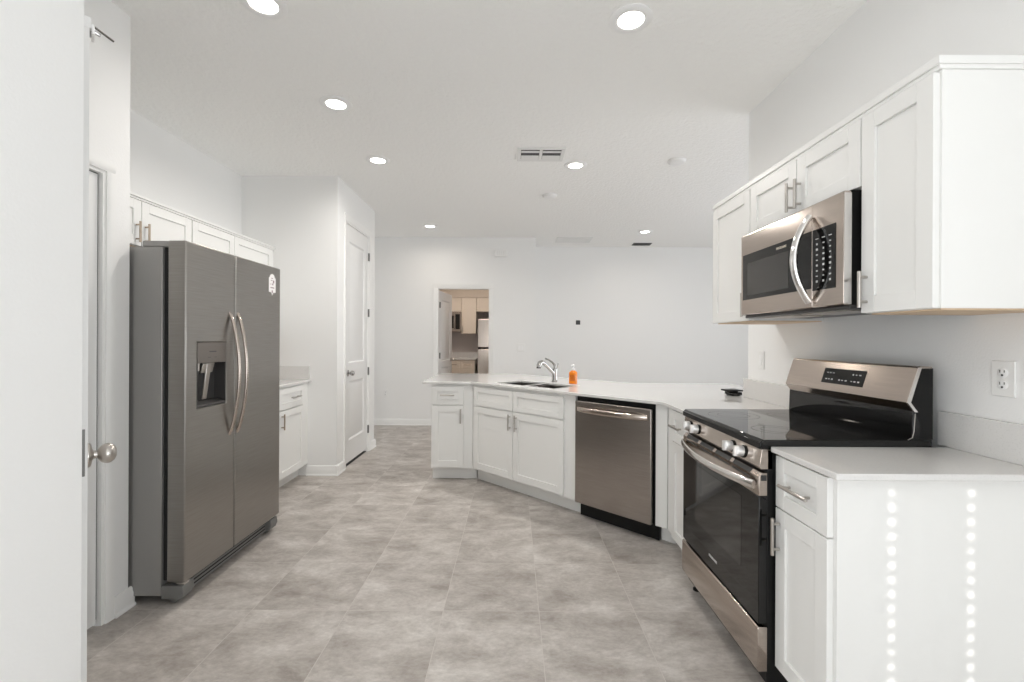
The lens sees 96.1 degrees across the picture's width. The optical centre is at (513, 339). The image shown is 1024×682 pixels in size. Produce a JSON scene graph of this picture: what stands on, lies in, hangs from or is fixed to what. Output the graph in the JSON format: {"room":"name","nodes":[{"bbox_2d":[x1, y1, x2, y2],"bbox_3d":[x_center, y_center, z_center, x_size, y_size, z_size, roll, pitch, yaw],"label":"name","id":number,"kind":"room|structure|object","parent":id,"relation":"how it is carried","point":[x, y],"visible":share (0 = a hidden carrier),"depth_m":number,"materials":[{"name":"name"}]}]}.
{"room":"kitchen","nodes":[
{"label":"kitchen","id":0,"kind":"room"},
{"bbox_2d":[0,0,83,681],"bbox_3d":[-1.489,-0.132,-0.350,0.920,2.845,4.100,0,0,0],"label":"wall","id":1,"kind":"structure","parent":0,"point":[42,41],"depth_m":1.00,"materials":[{"name":"white paint"}]},
{"bbox_2d":[81,26,116,681],"bbox_3d":[-1.344,0.240,1.428,0.153,2.074,0.741,0,0,-43],"label":"door","id":2,"kind":"structure","parent":1,"relation":"in","point":[107,452],"depth_m":1.17,"materials":[{"name":"white wood"}]},
{"bbox_2d":[84,15,113,41],"bbox_3d":[-1.105,-0.795,1.205,0.093,0.058,0.083,0,0,-43],"label":"hook","id":3,"kind":"object","parent":2,"relation":"attached to","point":[87,20],"visible":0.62,"depth_m":1.18,"materials":[{"name":"white plastic"}]},
{"bbox_2d":[84,0,130,595],"bbox_3d":[-2.219,-0.136,1.658,0.740,2.845,1.116,0,0,0],"label":"wall","id":4,"kind":"structure","parent":0,"point":[109,61],"depth_m":2.16,"materials":[{"name":"white paint"}]},
{"bbox_2d":[87,170,97,628],"bbox_3d":[-1.887,0.262,1.734,0.035,2.024,0.674,0,0,0],"label":"door","id":5,"kind":"structure","parent":4,"relation":"in","point":[93,176],"depth_m":2.04,"materials":[{"name":"white wood"}]},
{"bbox_2d":[89,154,115,625],"bbox_3d":[-1.895,0.241,1.734,0.112,2.094,0.786,0,0,0],"label":"trim","id":6,"kind":"structure","parent":4,"relation":"attached to","point":[106,319],"depth_m":2.08,"materials":[{"name":"white wood"}]},
{"bbox_2d":[114,586,135,618],"bbox_3d":[-1.845,1.241,2.183,0.022,0.095,0.111,0,0,0],"label":"baseboard","id":7,"kind":"structure","parent":4,"relation":"attached to","point":[124,601],"depth_m":2.18,"materials":[{"name":"white"}]},
{"bbox_2d":[130,109,241,233],"bbox_3d":[-2.644,-0.138,3.292,0.110,2.845,2.165,0,0,0],"label":"wall","id":8,"kind":"structure","parent":0,"point":[165,169],"depth_m":3.57,"materials":[{"name":"white paint"}]},
{"bbox_2d":[130,197,190,246],"bbox_3d":[-2.408,-0.707,2.801,0.356,0.285,0.878,0,0,0],"label":"upper cabinet","id":9,"kind":"object","parent":8,"relation":"attached to","point":[148,222],"visible":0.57,"depth_m":2.90,"materials":[{"name":"white wood"}]},
{"bbox_2d":[191,220,272,266],"bbox_3d":[-2.409,-0.476,3.808,0.356,0.747,1.132,0,0,0],"label":"upper cabinet","id":10,"kind":"object","parent":8,"relation":"attached to","point":[201,234],"visible":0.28,"depth_m":3.67,"materials":[{"name":"white wood"}]},
{"bbox_2d":[130,191,275,250],"bbox_3d":[-2.421,-0.864,3.367,0.327,0.028,2.014,0,0,0],"label":"trim","id":11,"kind":"structure","parent":10,"relation":"on","point":[132,194],"depth_m":3.26,"materials":[{"name":"white wood"}]},
{"bbox_2d":[241,176,374,474],"bbox_3d":[-3.047,-0.140,4.963,2.745,2.845,1.177,0,0,0],"label":"wall","id":12,"kind":"structure","parent":0,"point":[302,217],"depth_m":4.37,"materials":[{"name":"white paint"}]},
{"bbox_2d":[280,366,309,378],"bbox_3d":[-2.261,0.310,3.987,0.659,0.126,0.774,0,0,0],"label":"backsplash","id":13,"kind":"structure","parent":12,"relation":"attached to","point":[286,372],"depth_m":4.35,"materials":[{"name":"stone"}]},
{"bbox_2d":[306,438,375,475],"bbox_3d":[-2.432,1.238,4.963,1.547,0.095,1.221,0,0,0],"label":"baseboard","id":14,"kind":"structure","parent":12,"relation":"attached to","point":[311,470],"depth_m":4.36,"materials":[{"name":"white wood"}]},
{"bbox_2d":[343,213,371,468],"bbox_3d":[-1.717,0.016,4.968,0.116,2.547,0.847,0,0,0],"label":"trim","id":15,"kind":"structure","parent":12,"relation":"attached to","point":[348,219],"depth_m":5.27,"materials":[{"name":"white wood"}]},
{"bbox_2d":[346,224,372,465],"bbox_3d":[-1.690,0.055,4.992,0.144,2.468,0.741,0,0,0],"label":"door","id":16,"kind":"structure","parent":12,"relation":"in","point":[358,256],"depth_m":4.97,"materials":[{"name":"white wood"}]},
{"bbox_2d":[87,425,764,681],"bbox_3d":[0.144,1.328,4.200,10.300,0.060,13.600,0,0,0],"label":"floor","id":17,"kind":"structure","parent":0,"point":[382,569],"depth_m":2.29,"materials":[{"name":"tile"}]},
{"bbox_2d":[128,240,279,602],"bbox_3d":[-2.005,0.402,2.677,0.963,1.772,0.902,0,0,0],"label":"refrigerator","id":18,"kind":"object","parent":17,"relation":"on","point":[204,322],"visible":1,"depth_m":2.31,"materials":[{"name":"grey metal"}]},
{"bbox_2d":[279,382,307,486],"bbox_3d":[-2.238,0.840,4.081,0.672,0.893,0.582,0,0,0],"label":"base cabinet","id":19,"kind":"object","parent":17,"relation":"on","point":[293,399],"visible":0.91,"depth_m":4.07,"materials":[{"name":"white wood"}]},
{"bbox_2d":[279,366,310,387],"bbox_3d":[-2.255,0.320,3.987,0.671,0.146,0.774,0,0,0],"label":"countertop","id":20,"kind":"structure","parent":19,"relation":"on","point":[289,375],"depth_m":4.35,"materials":[{"name":"stone"}]},
{"bbox_2d":[431,384,476,477],"bbox_3d":[-0.546,0.848,4.479,0.414,0.893,0.612,0,0,0],"label":"base cabinet","id":21,"kind":"object","parent":17,"relation":"on","point":[451,404],"visible":0.97,"depth_m":4.21,"materials":[{"name":"white wood"}]},
{"bbox_2d":[452,359,476,373],"bbox_3d":[-1.194,0.845,9.480,0.860,0.893,0.630,0,0,0],"label":"base cabinet","id":22,"kind":"object","parent":17,"relation":"on","point":[458,366],"visible":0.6,"depth_m":9.20,"materials":[{"name":"beige wood"}]},
{"bbox_2d":[452,352,477,359],"bbox_3d":[-1.194,0.330,9.489,0.895,0.136,0.619,0,0,0],"label":"countertop","id":23,"kind":"structure","parent":22,"relation":"on","point":[456,355],"depth_m":9.78,"materials":[{"name":"stone"}]},
{"bbox_2d":[478,319,488,373],"bbox_3d":[-0.322,0.446,9.296,0.740,1.700,0.829,0,0,0],"label":"refrigerator","id":24,"kind":"object","parent":17,"relation":"on","point":[483,324],"visible":0.14,"depth_m":8.93,"materials":[{"name":"white metal"}]},
{"bbox_2d":[473,384,580,512],"bbox_3d":[0.213,0.852,3.997,1.203,0.893,0.612,0,0,45],"label":"base cabinet","id":25,"kind":"object","parent":17,"relation":"on","point":[524,440],"visible":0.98,"depth_m":3.74,"materials":[{"name":"white wood"}]},
{"bbox_2d":[422,373,789,412],"bbox_3d":[0.407,0.332,3.868,3.468,0.146,1.987,0,0,29],"label":"countertop","id":26,"kind":"structure","parent":25,"relation":"on","point":[756,394],"depth_m":3.44,"materials":[{"name":"stone"}]},
{"bbox_2d":[509,382,563,388],"bbox_3d":[0.198,0.493,3.997,0.360,0.210,0.710,0,0,-45],"label":"sink","id":27,"kind":"object","parent":26,"relation":"in","point":[544,385],"visible":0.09,"depth_m":4.09,"materials":[{"name":"silver metal"}]},
{"bbox_2d":[536,358,558,381],"bbox_3d":[0.301,0.273,4.165,0.250,0.221,0.078,0,0,-37],"label":"faucet","id":28,"kind":"object","parent":26,"relation":"on","point":[540,363],"visible":1,"depth_m":4.19,"materials":[{"name":"silver metal"}]},
{"bbox_2d":[569,364,576,383],"bbox_3d":[0.522,0.299,4.028,0.072,0.170,0.059,0,0,30],"label":"soap bottle","id":29,"kind":"object","parent":26,"relation":"on","point":[572,374],"visible":1,"depth_m":4.01,"materials":[{"name":"orange plastic"}]},
{"bbox_2d":[721,389,742,395],"bbox_3d":[1.530,0.368,3.226,0.113,0.042,0.114,0,0,-8],"label":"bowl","id":30,"kind":"object","parent":26,"relation":"on","point":[732,392],"visible":1,"depth_m":3.19,"materials":[{"name":"black"}]},
{"bbox_2d":[575,396,660,539],"bbox_3d":[0.846,0.858,3.326,0.629,0.886,0.626,0,0,45],"label":"dishwasher","id":31,"kind":"object","parent":17,"relation":"on","point":[615,440],"visible":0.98,"depth_m":3.11,"materials":[{"name":"silver metal"}]},
{"bbox_2d":[655,405,675,543],"bbox_3d":[1.085,0.856,3.049,0.093,0.893,0.400,0,0,45],"label":"filler panel","id":32,"kind":"object","parent":17,"relation":"on","point":[662,412],"visible":0.48,"depth_m":2.91,"materials":[{"name":"white wood"}]},
{"bbox_2d":[668,408,687,548],"bbox_3d":[1.233,0.856,2.656,0.632,0.893,0.438,0,0,0],"label":"base cabinet","id":33,"kind":"object","parent":17,"relation":"on","point":[676,433],"visible":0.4,"depth_m":2.70,"materials":[{"name":"white wood"}]},
{"bbox_2d":[681,358,932,681],"bbox_3d":[1.179,0.698,2.053,0.699,1.208,0.758,0,0,0],"label":"range","id":34,"kind":"object","parent":17,"relation":"on","point":[729,464],"visible":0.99,"depth_m":1.87,"materials":[{"name":"silver metal"}]},
{"bbox_2d":[683,409,916,448],"bbox_3d":[1.185,0.382,2.054,0.576,0.034,0.757,0,0,0],"label":"cooktop","id":35,"kind":"object","parent":34,"relation":"in","point":[750,428],"depth_m":1.88,"materials":[{"name":"black glass"}]},
{"bbox_2d":[770,455,1023,681],"bbox_3d":[1.253,0.856,1.524,0.672,0.893,0.292,0,0,0],"label":"base cabinet","id":36,"kind":"object","parent":17,"relation":"on","point":[876,581],"visible":0.95,"depth_m":1.38,"materials":[{"name":"white wood"}]},
{"bbox_2d":[771,411,1023,480],"bbox_3d":[1.266,0.336,1.521,0.662,0.146,0.382,0,0,0],"label":"countertop","id":37,"kind":"structure","parent":36,"relation":"on","point":[976,448],"depth_m":1.49,"materials":[{"name":"stone"}]},
{"bbox_2d":[374,237,534,418],"bbox_3d":[-2.044,-0.135,7.287,4.750,2.845,0.665,0,0,0],"label":"wall","id":38,"kind":"structure","parent":0,"point":[407,269],"depth_m":6.96,"materials":[{"name":"white paint"}]},
{"bbox_2d":[374,419,430,425],"bbox_3d":[-1.991,1.240,6.944,4.630,0.095,0.022,0,0,0],"label":"baseboard","id":39,"kind":"structure","parent":38,"relation":"attached to","point":[416,422],"depth_m":6.94,"materials":[{"name":"white wood"}]},
{"bbox_2d":[439,291,454,373],"bbox_3d":[-1.109,0.260,7.449,0.172,2.036,0.760,0,0,7],"label":"door","id":40,"kind":"structure","parent":38,"relation":"in","point":[445,300],"depth_m":7.44,"materials":[{"name":"white wood"}]},
{"bbox_2d":[433,283,493,376],"bbox_3d":[-0.753,0.221,6.997,0.923,2.146,0.116,0,0,0],"label":"trim","id":41,"kind":"structure","parent":38,"relation":"attached to","point":[436,286],"depth_m":6.94,"materials":[{"name":"white wood"}]},
{"bbox_2d":[439,289,488,297],"bbox_3d":[-1.184,-1.211,9.624,2.780,0.685,0.349,0,0,0],"label":"wall","id":42,"kind":"structure","parent":0,"point":[455,293],"depth_m":9.45,"materials":[{"name":"beige paint"}]},
{"bbox_2d":[452,313,488,373],"bbox_3d":[-0.849,-0.129,8.485,3.700,2.845,2.830,0,0,0],"label":"wall","id":43,"kind":"structure","parent":0,"point":[460,342],"depth_m":9.80,"materials":[{"name":"grey paint"}]},
{"bbox_2d":[452,298,461,311],"bbox_3d":[-1.342,-0.723,9.624,0.550,0.282,0.348,0,0,0],"label":"upper cabinet","id":44,"kind":"object","parent":43,"relation":"attached to","point":[456,302],"visible":0.32,"depth_m":9.45,"materials":[{"name":"beige wood"}]},
{"bbox_2d":[452,312,461,331],"bbox_3d":[-1.363,-0.372,9.586,0.590,0.405,0.418,0,0,0],"label":"microwave","id":45,"kind":"object","parent":44,"relation":"attached to","point":[456,316],"visible":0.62,"depth_m":9.42,"materials":[{"name":"silver"}]},
{"bbox_2d":[461,298,477,333],"bbox_3d":[-0.911,-0.496,9.608,0.305,0.732,0.380,0,0,0],"label":"upper cabinet","id":46,"kind":"object","parent":43,"relation":"attached to","point":[469,324],"visible":1,"depth_m":9.46,"materials":[{"name":"beige wood"}]},
{"bbox_2d":[477,298,488,312],"bbox_3d":[-0.324,-0.719,9.624,0.860,0.282,0.348,0,0,0],"label":"upper cabinet","id":47,"kind":"object","parent":43,"relation":"attached to","point":[482,303],"visible":0.27,"depth_m":9.45,"materials":[{"name":"beige wood"}]},
{"bbox_2d":[111,0,866,246],"bbox_3d":[0.157,-1.587,4.200,10.300,0.080,13.600,0,0,0],"label":"ceiling","id":48,"kind":"structure","parent":0,"point":[448,92],"depth_m":2.94,"materials":[{"name":"white paint"}]},
{"bbox_2d":[239,0,287,18],"bbox_3d":[-1.153,-1.548,2.121,0.206,0.010,0.206,0,0,0],"label":"recessed light","id":49,"kind":"object","parent":48,"relation":"in","point":[270,9],"visible":1,"depth_m":2.14,"materials":[{"name":"white plastic"}]},
{"bbox_2d":[319,95,352,111],"bbox_3d":[-1.165,-1.548,3.023,0.206,0.010,0.206,0,0,0],"label":"recessed light","id":50,"kind":"object","parent":48,"relation":"in","point":[331,102],"visible":1,"depth_m":3.01,"materials":[{"name":"white"}]},
{"bbox_2d":[365,155,389,164],"bbox_3d":[-1.168,-1.548,3.972,0.206,0.010,0.206,0,0,0],"label":"recessed light","id":51,"kind":"object","parent":48,"relation":"in","point":[374,159],"visible":1,"depth_m":3.96,"materials":[{"name":"white"}]},
{"bbox_2d":[422,224,437,227],"bbox_3d":[-1.135,-1.548,6.273,0.206,0.010,0.206,0,0,0],"label":"recessed light","id":52,"kind":"object","parent":48,"relation":"in","point":[424,225],"visible":1,"depth_m":6.26,"materials":[{"name":"white"}]},
{"bbox_2d":[517,147,565,161],"bbox_3d":[0.229,-1.540,3.830,0.390,0.013,0.270,0,0,0],"label":"ceiling vent","id":53,"kind":"object","parent":48,"relation":"in","point":[542,154],"visible":1,"depth_m":3.81,"materials":[{"name":"white metal"}]},
{"bbox_2d":[543,193,556,198],"bbox_3d":[0.393,-1.531,4.909,0.156,0.031,0.156,0,0,0],"label":"smoke detector","id":54,"kind":"object","parent":48,"relation":"attached to","point":[546,195],"visible":1,"depth_m":4.87,"materials":[{"name":"white plastic"}]},
{"bbox_2d":[555,237,592,242],"bbox_3d":[0.927,-1.538,7.080,0.540,0.012,0.340,0,0,0],"label":"ceiling vent","id":55,"kind":"object","parent":48,"relation":"in","point":[558,239],"visible":1,"depth_m":7.04,"materials":[{"name":"white metal"}]},
{"bbox_2d":[564,160,586,169],"bbox_3d":[0.550,-1.540,4.065,0.206,0.010,0.206,0,0,0],"label":"recessed light","id":56,"kind":"object","parent":48,"relation":"in","point":[572,165],"visible":1,"depth_m":4.05,"materials":[{"name":"white"}]},
{"bbox_2d":[609,3,652,33],"bbox_3d":[0.567,-1.540,2.215,0.206,0.010,0.206,0,0,0],"label":"recessed light","id":57,"kind":"object","parent":48,"relation":"in","point":[630,18],"visible":1,"depth_m":2.20,"materials":[{"name":"white"}]},
{"bbox_2d":[632,243,651,245],"bbox_3d":[2.062,-1.532,7.380,0.300,0.012,0.170,0,0,0],"label":"ceiling vent","id":58,"kind":"object","parent":48,"relation":"in","point":[633,244],"visible":1,"depth_m":7.36,"materials":[{"name":"grey metal"}]},
{"bbox_2d":[638,230,652,233],"bbox_3d":[1.872,-1.534,6.533,0.206,0.010,0.206,0,0,0],"label":"recessed light","id":59,"kind":"object","parent":48,"relation":"in","point":[640,231],"visible":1,"depth_m":6.51,"materials":[{"name":"white"}]},
{"bbox_2d":[667,157,686,165],"bbox_3d":[1.407,-1.526,3.953,0.156,0.031,0.156,0,0,0],"label":"smoke detector","id":60,"kind":"object","parent":48,"relation":"attached to","point":[676,161],"visible":1,"depth_m":3.92,"materials":[{"name":"white plastic"}]},
{"bbox_2d":[535,247,747,385],"bbox_3d":[2.708,-0.113,7.680,4.985,2.845,0.120,0,0,0],"label":"wall","id":61,"kind":"structure","parent":0,"point":[645,314],"depth_m":7.62,"materials":[{"name":"white paint"}]},
{"bbox_2d":[575,320,580,324],"bbox_3d":[1.073,-0.288,7.618,0.090,0.088,0.004,0,0,0],"label":"cable jack","id":62,"kind":"object","parent":61,"relation":"attached to","point":[577,322],"visible":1,"depth_m":7.62,"materials":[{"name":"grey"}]},
{"bbox_2d":[748,0,1023,446],"bbox_3d":[1.661,-0.118,0.365,0.120,2.845,5.531,0,0,0],"label":"wall","id":63,"kind":"structure","parent":0,"point":[883,42],"depth_m":1.96,"materials":[{"name":"white paint"}]},
{"bbox_2d":[758,351,764,368],"bbox_3d":[1.594,0.129,2.962,0.011,0.116,0.072,0,0,0],"label":"light switch","id":64,"kind":"object","parent":63,"relation":"attached to","point":[761,354],"visible":1,"depth_m":2.95,"materials":[{"name":"white plastic"}]},
{"bbox_2d":[743,378,789,407],"bbox_3d":[1.588,0.327,2.799,0.019,0.126,0.723,0,0,0],"label":"backsplash","id":65,"kind":"structure","parent":63,"relation":"attached to","point":[773,393],"depth_m":2.86,"materials":[{"name":"stone"}]},
{"bbox_2d":[713,189,823,324],"bbox_3d":[1.393,-0.438,2.590,0.416,0.686,0.444,0,0,0],"label":"upper cabinet","id":66,"kind":"object","parent":63,"relation":"attached to","point":[731,222],"visible":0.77,"depth_m":2.61,"materials":[{"name":"white wood"}]},
{"bbox_2d":[750,119,861,232],"bbox_3d":[1.394,-0.657,1.990,0.416,0.248,0.753,0,0,0],"label":"upper cabinet","id":67,"kind":"object","parent":63,"relation":"attached to","point":[833,167],"visible":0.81,"depth_m":1.89,"materials":[{"name":"white wood"}]},
{"bbox_2d":[741,190,868,318],"bbox_3d":[1.345,-0.319,1.997,0.510,0.427,0.734,0,0,0],"label":"microwave","id":68,"kind":"object","parent":67,"relation":"attached to","point":[804,264],"visible":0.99,"depth_m":1.81,"materials":[{"name":"silver metal"}]},
{"bbox_2d":[713,55,1023,211],"bbox_3d":[1.413,-0.800,2.071,0.380,0.037,1.502,0,0,0],"label":"trim","id":69,"kind":"structure","parent":67,"relation":"on","point":[995,62],"depth_m":1.46,"materials":[{"name":"white wood"}]},
{"bbox_2d":[857,69,1023,314],"bbox_3d":[1.393,-0.434,1.470,0.416,0.694,0.284,0,0,0],"label":"upper cabinet","id":70,"kind":"object","parent":63,"relation":"attached to","point":[942,233],"visible":1,"depth_m":1.33,"materials":[{"name":"white wood"}]},
{"bbox_2d":[938,411,1023,465],"bbox_3d":[1.588,0.327,1.521,0.019,0.126,0.382,0,0,0],"label":"backsplash","id":71,"kind":"structure","parent":63,"relation":"attached to","point":[991,438],"depth_m":1.55,"materials":[{"name":"stone"}]},
{"bbox_2d":[992,360,1015,397],"bbox_3d":[1.595,0.126,1.497,0.009,0.116,0.072,0,0,0],"label":"wall outlet","id":72,"kind":"object","parent":63,"relation":"attached to","point":[1003,372],"visible":1,"depth_m":1.49,"materials":[{"name":"white plastic"}]},
{"bbox_2d":[997,368,1007,377],"bbox_3d":[1.595,0.107,1.497,0.009,0.033,0.033,0,0,0],"label":"receptacle","id":73,"kind":"object","parent":72,"relation":"attached to","point":[1001,372],"depth_m":1.50,"materials":[{"name":"white plastic"}]},
{"bbox_2d":[997,380,1007,389],"bbox_3d":[1.595,0.146,1.497,0.009,0.033,0.033,0,0,0],"label":"receptacle","id":74,"kind":"object","parent":72,"relation":"attached to","point":[1001,384],"depth_m":1.50,"materials":[{"name":"white plastic"}]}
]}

